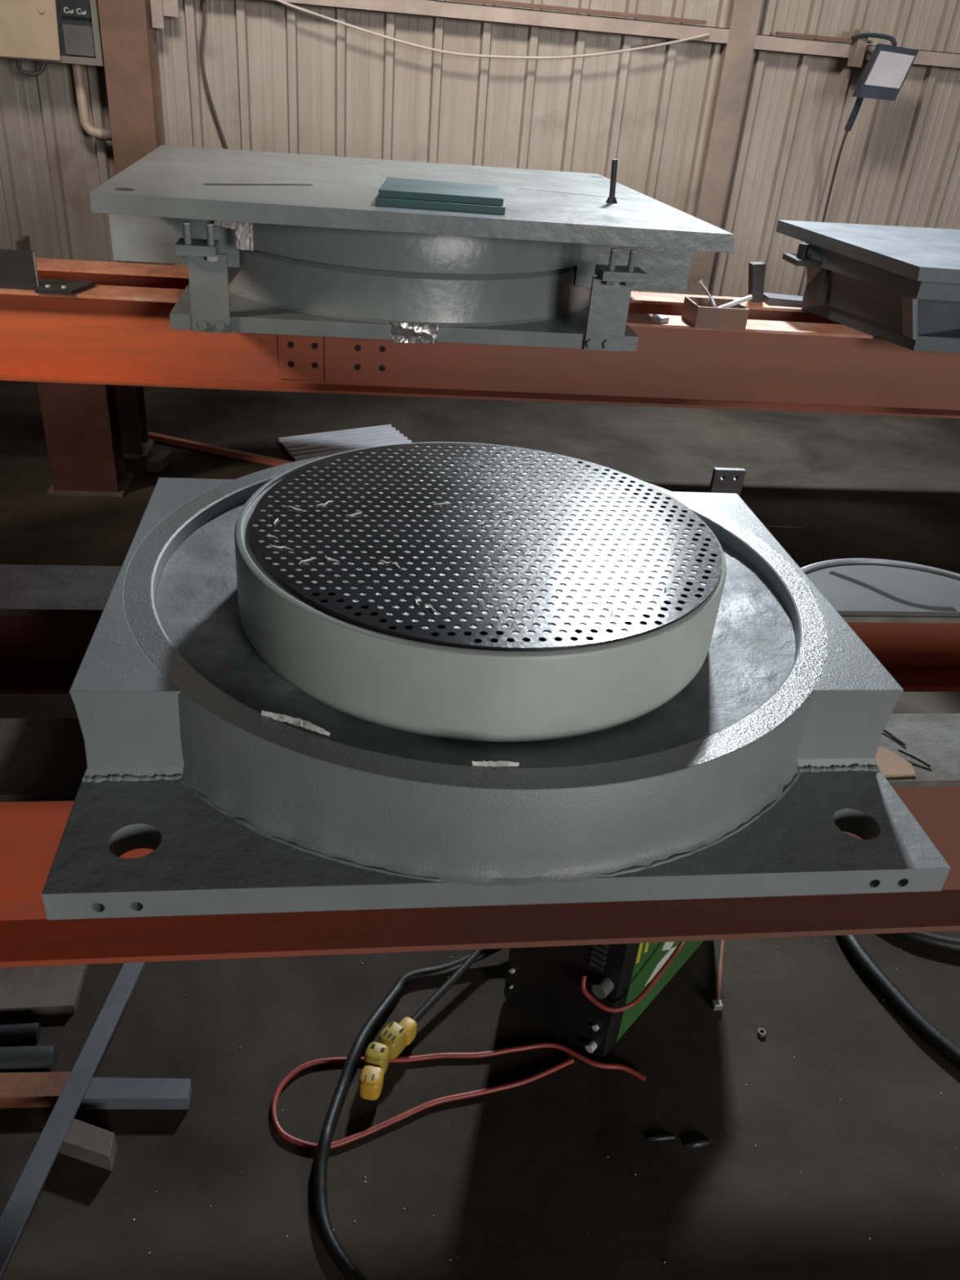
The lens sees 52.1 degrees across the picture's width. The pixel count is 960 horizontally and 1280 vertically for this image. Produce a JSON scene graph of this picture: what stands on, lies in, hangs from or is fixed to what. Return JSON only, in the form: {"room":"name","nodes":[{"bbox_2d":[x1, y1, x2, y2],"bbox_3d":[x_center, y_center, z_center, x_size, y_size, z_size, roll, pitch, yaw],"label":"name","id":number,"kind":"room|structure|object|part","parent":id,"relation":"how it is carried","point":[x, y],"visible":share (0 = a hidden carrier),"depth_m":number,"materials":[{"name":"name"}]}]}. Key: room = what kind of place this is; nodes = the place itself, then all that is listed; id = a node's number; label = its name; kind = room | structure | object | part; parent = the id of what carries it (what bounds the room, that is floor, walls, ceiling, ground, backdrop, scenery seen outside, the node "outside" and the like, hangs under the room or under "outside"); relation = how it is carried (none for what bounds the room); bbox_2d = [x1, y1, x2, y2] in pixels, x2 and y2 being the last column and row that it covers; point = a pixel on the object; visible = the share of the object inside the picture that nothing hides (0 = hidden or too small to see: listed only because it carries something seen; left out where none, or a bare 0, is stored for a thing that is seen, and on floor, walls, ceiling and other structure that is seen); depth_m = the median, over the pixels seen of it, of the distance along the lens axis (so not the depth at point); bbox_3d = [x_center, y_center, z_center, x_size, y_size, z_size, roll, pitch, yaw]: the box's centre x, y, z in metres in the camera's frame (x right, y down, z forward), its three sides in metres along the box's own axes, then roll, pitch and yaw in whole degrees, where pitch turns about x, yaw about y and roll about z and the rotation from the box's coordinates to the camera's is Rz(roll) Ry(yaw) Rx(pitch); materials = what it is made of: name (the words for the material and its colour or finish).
{"room":"metal fabrication workshop","nodes":[
{"label":"metal fabrication workshop","id":0,"kind":"room"},
{"bbox_2d":[0,380,959,1279],"bbox_3d":[0.281,0.031,3.027,13.000,0.100,8.900,0,31,-8],"label":"floor","id":1,"kind":"structure","parent":0,"point":[514,1182],"depth_m":1.70,"materials":[{"name":"concrete"}]},
{"bbox_2d":[0,1022,40,1044],"bbox_3d":[-0.900,0.674,1.664,0.288,0.030,0.030,0,32,-9],"label":"tube","id":2,"kind":"object","parent":1,"relation":"on","point":[29,1032],"visible":1,"depth_m":1.67,"materials":[{"name":"black metal"}]},
{"bbox_2d":[0,1044,57,1072],"bbox_3d":[-0.874,0.696,1.619,0.328,0.042,0.042,1,31,-7],"label":"tube","id":3,"kind":"object","parent":1,"relation":"on","point":[28,1059],"visible":0.95,"depth_m":1.62,"materials":[{"name":"grey metal"}]},
{"bbox_2d":[0,964,88,1016],"bbox_3d":[-0.891,0.618,1.768,0.335,0.020,0.130,0,31,-8],"label":"steel plate","id":4,"kind":"object","parent":1,"relation":"on","point":[45,989],"visible":0.6,"depth_m":1.75,"materials":[{"name":"grey metal"}]},
{"bbox_2d":[0,962,144,1277],"bbox_3d":[-0.655,0.756,1.549,0.037,0.046,0.597,6,31,1],"label":"iron","id":5,"kind":"object","parent":1,"relation":"on","point":[19,1206],"visible":0.86,"depth_m":1.53,"materials":[{"name":"grey metal"}]},
{"bbox_2d":[58,1118,116,1171],"bbox_3d":[-0.608,0.781,1.525,0.101,0.037,0.037,12,32,11],"label":"block","id":6,"kind":"object","parent":1,"relation":"on","point":[90,1144],"visible":0.93,"depth_m":1.51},
{"bbox_2d":[0,1071,191,1109],"bbox_3d":[-0.730,0.732,1.593,0.510,0.028,0.050,2,31,-5],"label":"bar","id":7,"kind":"object","parent":1,"relation":"on","point":[40,1089],"visible":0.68,"depth_m":1.59,"materials":[{"name":"grey metal"}]},
{"bbox_2d":[146,449,173,472],"bbox_3d":[-1.265,-0.708,3.880,0.050,0.040,0.135,8,31,5],"label":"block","id":8,"kind":"object","parent":1,"relation":"on","point":[162,459],"visible":1,"depth_m":3.85,"materials":[{"name":"brown wood"}]},
{"bbox_2d":[147,431,292,466],"bbox_3d":[-1.002,-0.762,4.024,0.971,0.024,0.028,14,32,14],"label":"rod","id":9,"kind":"object","parent":1,"relation":"on","point":[166,439],"visible":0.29,"depth_m":4.03,"materials":[{"name":"metal"}]},
{"bbox_2d":[277,424,412,461],"bbox_3d":[-0.579,-0.852,4.233,0.562,0.014,0.268,-14,36,-29],"label":"sheet","id":10,"kind":"object","parent":1,"relation":"on","point":[300,447],"visible":0.89,"depth_m":4.23,"materials":[{"name":"metal"}]},
{"bbox_2d":[358,1017,417,1100],"bbox_3d":[-0.164,0.709,1.681,0.054,0.051,0.157,17,33,18],"label":"strip","id":11,"kind":"object","parent":1,"relation":"on","point":[393,1038],"visible":1,"depth_m":1.66,"materials":[{"name":"yellow plastic"}]},
{"bbox_2d":[411,949,484,1023],"bbox_3d":[-0.020,0.606,1.854,0.024,0.047,0.322,26,37,31],"label":"lead","id":12,"kind":"object","parent":11,"relation":"attached to","point":[476,953],"visible":0.64,"depth_m":1.81,"materials":[{"name":"black rubber"}]},
{"bbox_2d":[314,948,502,1279],"bbox_3d":[-0.123,0.722,1.673,0.211,0.059,0.714,14,32,15],"label":"power cable","id":13,"kind":"object","parent":1,"relation":"on","point":[345,1265],"visible":0.89,"depth_m":1.60,"materials":[{"name":"black rubber"}]},
{"bbox_2d":[271,1042,645,1150],"bbox_3d":[-0.027,0.765,1.663,0.641,0.012,0.171,0,31,-8],"label":"wire","id":14,"kind":"object","parent":1,"relation":"on","point":[280,1131],"visible":0.89,"depth_m":1.69,"materials":[{"name":"rubber"}]},
{"bbox_2d":[0,257,959,497],"bbox_3d":[-0.130,-0.974,3.838,8.800,0.713,0.585,0,31,-8],"label":"steel beam","id":15,"kind":"structure","parent":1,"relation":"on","point":[91,354],"depth_m":3.60,"materials":[{"name":"orange metal"}]},
{"bbox_2d":[0,235,93,294],"bbox_3d":[-1.591,-1.245,3.234,0.575,0.147,0.165,0,31,-8],"label":"steel offcut","id":16,"kind":"object","parent":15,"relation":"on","point":[18,267],"visible":1,"depth_m":3.23,"materials":[{"name":"grey metal"}]},
{"bbox_3d":[-1.667,-1.214,3.197,0.415,0.122,0.014,0,31,-8],"label":"plate","id":17,"kind":"part","parent":16,"relation":"part of","materials":[{"name":"black metal"}]},
{"bbox_3d":[-1.511,-1.258,3.268,0.012,0.147,0.113,0,31,-8],"label":"plate","id":18,"kind":"part","parent":16,"relation":"part of","materials":[{"name":"black metal"}]},
{"bbox_3d":[-1.438,-0.759,3.567,0.225,0.401,0.165,0,31,-8],"label":"leg","id":19,"kind":"part","parent":15,"relation":"part of","materials":[{"name":"orange metal"}]},
{"bbox_3d":[-1.454,-0.583,3.674,0.265,0.012,0.205,0,31,-8],"label":"foot plate","id":20,"kind":"part","parent":15,"relation":"part of","materials":[{"name":"orange metal"}]},
{"bbox_3d":[-1.401,-0.959,3.902,0.100,0.401,0.160,0,31,-8],"label":"leg","id":21,"kind":"part","parent":15,"relation":"part of","materials":[{"name":"orange metal"}]},
{"bbox_3d":[-1.417,-0.783,4.009,0.140,0.012,0.200,0,31,-8],"label":"foot plate","id":22,"kind":"part","parent":15,"relation":"part of","materials":[{"name":"grey metal"}]},
{"bbox_3d":[-0.637,-1.049,3.482,0.156,0.250,0.008,0,31,-8],"label":"splice plate","id":23,"kind":"part","parent":15,"relation":"part of","materials":[{"name":"orange metal"}]},
{"bbox_3d":[-0.428,-1.047,3.511,0.253,0.250,0.008,0,31,-8],"label":"splice plate","id":24,"kind":"part","parent":15,"relation":"part of","materials":[{"name":"orange metal"}]},
{"bbox_2d":[89,144,733,351],"bbox_3d":[-0.263,-1.431,3.508,1.890,0.397,1.565,0,31,-8],"label":"pot bearing","id":25,"kind":"object","parent":15,"relation":"on","point":[562,264],"visible":0.99,"depth_m":3.04,"materials":[{"name":"grey paint"}]},
{"bbox_2d":[213,220,253,251],"bbox_3d":[-0.759,-1.252,3.018,0.165,0.091,0.009,21,35,25],"label":"film","id":26,"kind":"object","parent":25,"relation":"attached to","point":[244,231],"visible":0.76,"depth_m":3.01,"materials":[{"name":"silver metal"}]},
{"bbox_3d":[-0.288,-1.295,3.609,1.455,0.047,1.300,0,31,-8],"label":"plate","id":27,"kind":"part","parent":25,"relation":"part of","materials":[{"name":"grey metal"}]},
{"bbox_3d":[-0.277,-1.412,3.609,1.410,0.153,1.410,0,31,-8],"label":"pot","id":28,"kind":"part","parent":25,"relation":"part of","materials":[{"name":"grey metal"}]},
{"bbox_3d":[-0.233,-1.534,3.350,1.823,0.052,1.400,0,31,-8],"label":"sole plate","id":29,"kind":"part","parent":25,"relation":"part of","materials":[{"name":"grey metal"}]},
{"bbox_2d":[374,193,505,214],"bbox_3d":[-0.122,-1.340,2.977,0.398,0.019,0.360,0,31,-8],"label":"plate","id":30,"kind":"object","parent":25,"relation":"on","point":[380,201],"visible":0.36,"depth_m":2.83,"materials":[{"name":"metal"}]},
{"bbox_2d":[378,177,503,205],"bbox_3d":[-0.117,-1.361,2.976,0.387,0.019,0.320,0,31,-8],"label":"plate","id":31,"kind":"object","parent":30,"relation":"on","point":[396,188],"visible":1,"depth_m":2.89,"materials":[{"name":"teal metal"}]},
{"bbox_2d":[605,159,617,203],"bbox_3d":[0.444,-1.514,3.242,0.040,0.130,0.040,0,31,-8],"label":"stud","id":32,"kind":"object","parent":25,"relation":"on","point":[611,199],"visible":1,"depth_m":3.24,"materials":[{"name":"black metal"}]},
{"bbox_2d":[605,196,617,203],"bbox_3d":[0.439,-1.467,3.271,0.040,0.018,0.040,0,31,-8],"label":"washer","id":33,"kind":"object","parent":32,"relation":"attached to","point":[611,199],"depth_m":3.26,"materials":[{"name":"black metal"}]},
{"bbox_3d":[0.440,-1.517,3.240,0.027,0.125,0.019,0,31,-8],"label":"rod","id":34,"kind":"part","parent":32,"relation":"part of","materials":[{"name":"black metal"}]},
{"bbox_2d":[651,314,669,323],"bbox_3d":[0.654,-1.163,3.560,0.062,0.018,0.063,10,31,8],"label":"chip","id":35,"kind":"object","parent":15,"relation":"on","point":[659,318],"visible":1,"depth_m":3.54,"materials":[{"name":"metal"}]},
{"bbox_2d":[681,296,749,330],"bbox_3d":[0.857,-1.192,3.583,0.190,0.074,0.165,0,31,-8],"label":"box","id":36,"kind":"object","parent":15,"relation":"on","point":[699,312],"visible":0.99,"depth_m":3.52,"materials":[{"name":"brown cardboard"}]},
{"bbox_3d":[0.766,-1.193,3.571,0.008,0.074,0.149,0,31,-8],"label":"panel","id":37,"kind":"part","parent":36,"relation":"part of","materials":[{"name":"brown cardboard"}]},
{"bbox_2d":[698,280,717,306],"bbox_3d":[0.836,-1.230,3.561,0.114,0.140,0.020,3,31,-3],"label":"bit","id":38,"kind":"object","parent":36,"relation":"in","point":[704,287],"visible":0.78,"depth_m":3.54,"materials":[{"name":"metal"}]},
{"bbox_3d":[0.848,-1.233,3.650,0.190,0.074,0.008,0,31,-8],"label":"panel","id":39,"kind":"part","parent":36,"relation":"part of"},
{"bbox_3d":[0.866,-1.151,3.517,0.190,0.074,0.008,0,31,-8],"label":"panel","id":40,"kind":"part","parent":36,"relation":"part of","materials":[{"name":"brown cardboard"}]},
{"bbox_2d":[717,294,752,307],"bbox_3d":[0.922,-1.218,3.550,0.120,0.060,0.018,0,31,-8],"label":"file","id":41,"kind":"object","parent":36,"relation":"on","point":[749,297],"visible":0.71,"depth_m":3.54,"materials":[{"name":"silver metal"}]},
{"bbox_3d":[0.947,-1.192,3.596,0.008,0.074,0.149,0,31,-8],"label":"panel","id":42,"kind":"part","parent":36,"relation":"part of","materials":[{"name":"brown cardboard"}]},
{"bbox_2d":[748,261,765,302],"bbox_3d":[1.116,-1.448,3.972,0.075,0.149,0.050,0,31,-8],"label":"steel post","id":43,"kind":"object","parent":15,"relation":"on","point":[756,269],"visible":0.93,"depth_m":3.95,"materials":[{"name":"grey metal"}]},
{"bbox_2d":[763,292,803,306],"bbox_3d":[1.260,-1.390,4.016,0.203,0.027,0.110,0,31,-8],"label":"steel plate","id":44,"kind":"object","parent":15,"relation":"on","point":[772,299],"visible":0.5,"depth_m":3.98,"materials":[{"name":"grey metal"}]},
{"bbox_2d":[776,219,959,353],"bbox_3d":[1.921,-1.316,3.720,1.475,0.307,1.100,0,31,-8],"label":"pot bearing","id":45,"kind":"object","parent":15,"relation":"on","point":[897,285],"visible":1,"depth_m":3.54,"materials":[{"name":"grey paint"}]},
{"bbox_3d":[1.942,-1.428,3.654,1.454,0.044,1.100,0,31,-8],"label":"sole plate","id":46,"kind":"part","parent":45,"relation":"part of","materials":[{"name":"grey paint"}]},
{"bbox_3d":[1.953,-1.220,3.814,1.285,0.052,0.750,0,31,-8],"label":"plate","id":47,"kind":"part","parent":45,"relation":"part of","materials":[{"name":"grey paint"}]},
{"bbox_3d":[1.894,-1.276,3.712,1.230,0.140,0.550,0,31,-8],"label":"pot","id":48,"kind":"part","parent":45,"relation":"part of","materials":[{"name":"grey paint"}]},
{"bbox_2d":[0,564,959,968],"bbox_3d":[-0.038,0.337,1.690,5.200,0.713,0.635,0,31,-8],"label":"steel beam","id":49,"kind":"structure","parent":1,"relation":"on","point":[50,615],"depth_m":1.44,"materials":[{"name":"orange metal"}]},
{"bbox_2d":[41,455,951,919],"bbox_3d":[0.038,-0.032,1.486,1.105,0.177,1.030,0,31,-8],"label":"pot bearing","id":50,"kind":"object","parent":49,"relation":"on","point":[748,781],"depth_m":1.12,"materials":[{"name":"grey paint"}]},
{"bbox_2d":[261,710,329,736],"bbox_3d":[-0.201,0.090,1.074,0.086,0.005,0.010,15,33,16],"label":"scrap","id":51,"kind":"object","parent":50,"relation":"on","point":[282,717],"visible":1,"depth_m":1.07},
{"bbox_2d":[234,442,726,742],"bbox_3d":[0.000,-0.101,1.345,0.647,0.127,0.647,25,36,29],"label":"bearing piston","id":52,"kind":"object","parent":50,"relation":"on","point":[522,641],"visible":1,"depth_m":1.17,"materials":[{"name":"grey paint"}]},
{"bbox_2d":[266,463,668,615],"bbox_3d":[-0.018,-0.116,1.240,0.409,0.003,0.442,-20,39,-35],"label":"grease shreds","id":53,"kind":"object","parent":52,"relation":"on","point":[276,520],"visible":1,"depth_m":1.22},
{"bbox_2d":[471,760,519,767],"bbox_3d":[0.017,0.131,1.038,0.051,0.005,0.006,0,31,-8],"label":"scrap","id":54,"kind":"object","parent":50,"relation":"on","point":[499,763],"visible":1,"depth_m":1.04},
{"bbox_3d":[-0.009,0.015,1.498,1.000,0.037,1.000,0,31,-8],"label":"plate","id":55,"kind":"part","parent":50,"relation":"part of","materials":[{"name":"grey paint"}]},
{"bbox_3d":[0.457,-0.277,1.987,0.137,0.143,0.024,0,31,-8],"label":"side bracket","id":56,"kind":"part","parent":50,"relation":"part of","materials":[{"name":"grey metal"}]},
{"bbox_2d":[800,558,959,616],"bbox_3d":[0.756,-0.101,1.825,0.509,0.015,0.202,0,31,-8],"label":"disc","id":57,"kind":"object","parent":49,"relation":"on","point":[852,586],"visible":0.8,"depth_m":1.82,"materials":[{"name":"grey metal"}]},
{"bbox_2d":[883,728,906,746],"bbox_3d":[0.592,0.137,1.418,0.012,0.005,0.052,-23,41,-38],"label":"wire","id":58,"kind":"object","parent":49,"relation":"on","point":[884,731],"visible":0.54,"depth_m":1.41,"materials":[{"name":"black metal"}]},
{"bbox_2d":[875,746,915,777],"bbox_3d":[0.555,0.167,1.364,0.083,0.003,0.072,0,31,-8],"label":"cardboard piece","id":59,"kind":"object","parent":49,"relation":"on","point":[890,763],"visible":0.61,"depth_m":1.35,"materials":[{"name":"beige cardboard"}]},
{"bbox_2d":[897,749,931,767],"bbox_3d":[0.607,0.165,1.371,0.046,0.007,0.004,26,37,31],"label":"wire","id":60,"kind":"object","parent":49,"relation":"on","point":[899,750],"visible":1,"depth_m":1.37,"materials":[{"name":"black metal"}]},
{"bbox_2d":[132,940,956,1262],"bbox_3d":[0.242,0.758,1.724,1.571,0.002,0.654,0,31,-8],"label":"debris","id":61,"kind":"object","parent":1,"relation":"on","point":[239,1047],"depth_m":1.59,"materials":[{"name":"metal"}]},
{"bbox_2d":[503,940,703,1056],"bbox_3d":[0.270,0.506,1.830,0.267,0.327,0.443,23,36,27],"label":"machine","id":62,"kind":"object","parent":1,"relation":"on","point":[591,996],"visible":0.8,"depth_m":1.72,"materials":[{"name":"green metal"}]},
{"bbox_3d":[0.153,0.569,1.720,0.221,0.315,0.037,23,35,27],"label":"panel","id":63,"kind":"part","parent":62,"relation":"part of","materials":[{"name":"black plastic"}]},
{"bbox_2d":[589,944,608,971],"bbox_3d":[0.198,0.522,1.632,0.026,0.063,0.006,23,35,27],"label":"vent","id":64,"kind":"object","parent":62,"relation":"attached to","point":[598,953],"depth_m":1.63,"materials":[{"name":"black metal"}]},
{"bbox_3d":[0.206,0.581,1.645,0.028,0.028,0.026,27,37,31],"label":"knob","id":65,"kind":"part","parent":62,"relation":"part of","materials":[{"name":"grey plastic"}]},
{"bbox_3d":[0.281,0.496,1.853,0.210,0.309,0.410,27,37,31],"label":"green casing","id":66,"kind":"part","parent":62,"relation":"part of","materials":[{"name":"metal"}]},
{"bbox_2d":[646,1134,676,1141],"bbox_3d":[0.301,0.822,1.623,0.052,0.006,0.009,0,31,-8],"label":"lump","id":67,"kind":"object","parent":1,"relation":"on","point":[657,1138],"visible":1,"depth_m":1.62,"materials":[{"name":"black metal"}]},
{"bbox_2d":[682,1139,711,1148],"bbox_3d":[0.360,0.829,1.619,0.051,0.008,0.012,-3,32,-14],"label":"lump","id":68,"kind":"object","parent":1,"relation":"on","point":[698,1143],"visible":1,"depth_m":1.62,"materials":[{"name":"black metal"}]},
{"bbox_2d":[711,939,724,1010],"bbox_3d":[0.484,0.617,1.979,0.020,0.014,0.315,11,32,10],"label":"rod","id":69,"kind":"object","parent":1,"relation":"on","point":[717,1004],"visible":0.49,"depth_m":1.90,"materials":[{"name":"metal"}]},
{"bbox_2d":[756,1027,766,1037],"bbox_3d":[0.521,0.725,1.815,0.017,0.007,0.015,0,31,-8],"label":"nut","id":70,"kind":"object","parent":1,"relation":"on","point":[762,1034],"visible":1,"depth_m":1.81,"materials":[{"name":"silver metal"}]},
{"bbox_2d":[840,934,959,1068],"bbox_3d":[0.830,0.686,1.901,0.087,0.029,0.549,-8,34,-21],"label":"hose","id":71,"kind":"object","parent":1,"relation":"on","point":[951,1051],"visible":0.77,"depth_m":1.87,"materials":[{"name":"black rubber"}]},
{"bbox_2d":[894,932,959,951],"bbox_3d":[0.961,0.613,2.041,0.338,0.026,0.070,12,32,12],"label":"hose","id":72,"kind":"object","parent":1,"relation":"on","point":[925,938],"visible":0.42,"depth_m":2.02,"materials":[{"name":"black rubber"}]},
{"bbox_2d":[0,0,959,297],"bbox_3d":[-0.042,-3.393,5.871,13.494,2.750,0.042,0,31,-8],"label":"wall","id":73,"kind":"structure","parent":0,"point":[281,77],"depth_m":5.99,"materials":[{"name":"metal"}]},
{"bbox_2d":[0,0,104,76],"bbox_3d":[-2.468,-3.467,5.232,0.828,0.806,0.205,0,31,-8],"label":"electrical cabinet","id":74,"kind":"object","parent":73,"relation":"attached to","point":[59,31],"visible":1,"depth_m":5.29,"materials":[{"name":"beige metal"}]},
{"bbox_3d":[-2.548,-3.445,5.136,0.642,0.688,0.018,0,31,-8],"label":"door","id":75,"kind":"part","parent":74,"relation":"part of","materials":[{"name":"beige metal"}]},
{"bbox_3d":[-2.393,-3.514,5.263,0.604,0.637,0.099,0,31,-8],"label":"panel","id":76,"kind":"part","parent":74,"relation":"part of","materials":[{"name":"grey metal"}]},
{"bbox_2d":[71,63,111,141],"bbox_3d":[-2.203,-3.089,5.647,0.228,0.385,0.066,0,31,-8],"label":"conduit pipe","id":77,"kind":"object","parent":74,"relation":"attached to","point":[103,133],"visible":0.94,"depth_m":5.64,"materials":[{"name":"beige plastic"}]},
{"bbox_2d":[97,0,174,265],"bbox_3d":[-1.908,-3.670,5.227,0.243,3.600,0.290,0,31,-8],"label":"column","id":78,"kind":"structure","parent":73,"relation":"attached to","point":[128,35],"depth_m":5.44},
{"bbox_2d":[150,0,178,28],"bbox_3d":[-1.744,-3.479,5.439,0.142,0.160,0.050,0,31,-8],"label":"trim","id":79,"kind":"structure","parent":73,"relation":"attached to","point":[160,9],"depth_m":5.43,"materials":[{"name":"metal"}]},
{"bbox_2d":[199,0,228,149],"bbox_3d":[-1.530,-3.359,5.643,0.158,1.103,0.018,0,31,-8],"label":"cable","id":80,"kind":"object","parent":73,"relation":"attached to","point":[203,23],"visible":0.84,"depth_m":5.68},
{"bbox_2d":[275,0,709,59],"bbox_3d":[0.025,-3.510,5.656,2.670,0.272,0.028,0,31,-8],"label":"cable","id":81,"kind":"object","parent":73,"relation":"hanging from","point":[278,1],"visible":1,"depth_m":5.72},
{"bbox_2d":[256,0,729,44],"bbox_3d":[-0.170,-3.621,5.647,3.317,0.080,0.086,0,31,-8],"label":"wall beam","id":82,"kind":"structure","parent":73,"relation":"attached to","point":[432,8],"depth_m":5.67,"materials":[{"name":"metal"}]},
{"bbox_2d":[451,0,706,24],"bbox_3d":[0.536,-3.643,5.678,1.600,0.020,0.040,0,31,-8],"label":"trim","id":83,"kind":"structure","parent":73,"relation":"attached to","point":[486,2],"depth_m":5.67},
{"bbox_2d":[679,0,763,295],"bbox_3d":[1.567,-3.716,5.821,0.170,3.600,0.080,0,31,-8],"label":"wall post","id":84,"kind":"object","parent":73,"relation":"attached to","point":[744,15],"depth_m":6.09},
{"bbox_2d":[775,31,872,44],"bbox_3d":[2.070,-3.619,5.903,0.600,0.016,0.040,0,31,-8],"label":"trim","id":85,"kind":"structure","parent":73,"relation":"attached to","point":[792,34],"depth_m":5.88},
{"bbox_2d":[753,34,959,69],"bbox_3d":[3.757,-3.586,6.204,4.275,0.080,0.086,0,31,-8],"label":"trim","id":86,"kind":"structure","parent":73,"relation":"attached to","point":[762,42],"depth_m":5.94,"materials":[{"name":"metal"}]},
{"bbox_2d":[803,29,919,295],"bbox_3d":[2.322,-2.871,6.213,0.343,1.670,0.414,0,31,-8],"label":"light","id":87,"kind":"object","parent":73,"relation":"attached to","point":[886,70],"visible":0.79,"depth_m":5.76,"materials":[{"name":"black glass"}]},
{"bbox_3d":[2.280,-3.563,5.917,0.060,0.190,0.078,0,31,-8],"label":"mounting plate","id":88,"kind":"part","parent":87,"relation":"part of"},
{"bbox_3d":[2.325,-3.544,5.795,0.286,0.064,0.041,27,38,32],"label":"mounting arm","id":89,"kind":"part","parent":87,"relation":"part of"},
{"bbox_3d":[2.397,-3.336,5.745,0.282,0.180,0.046,0,31,-8],"label":"glass","id":90,"kind":"part","parent":87,"relation":"part of","materials":[{"name":"white glass"}]}
]}

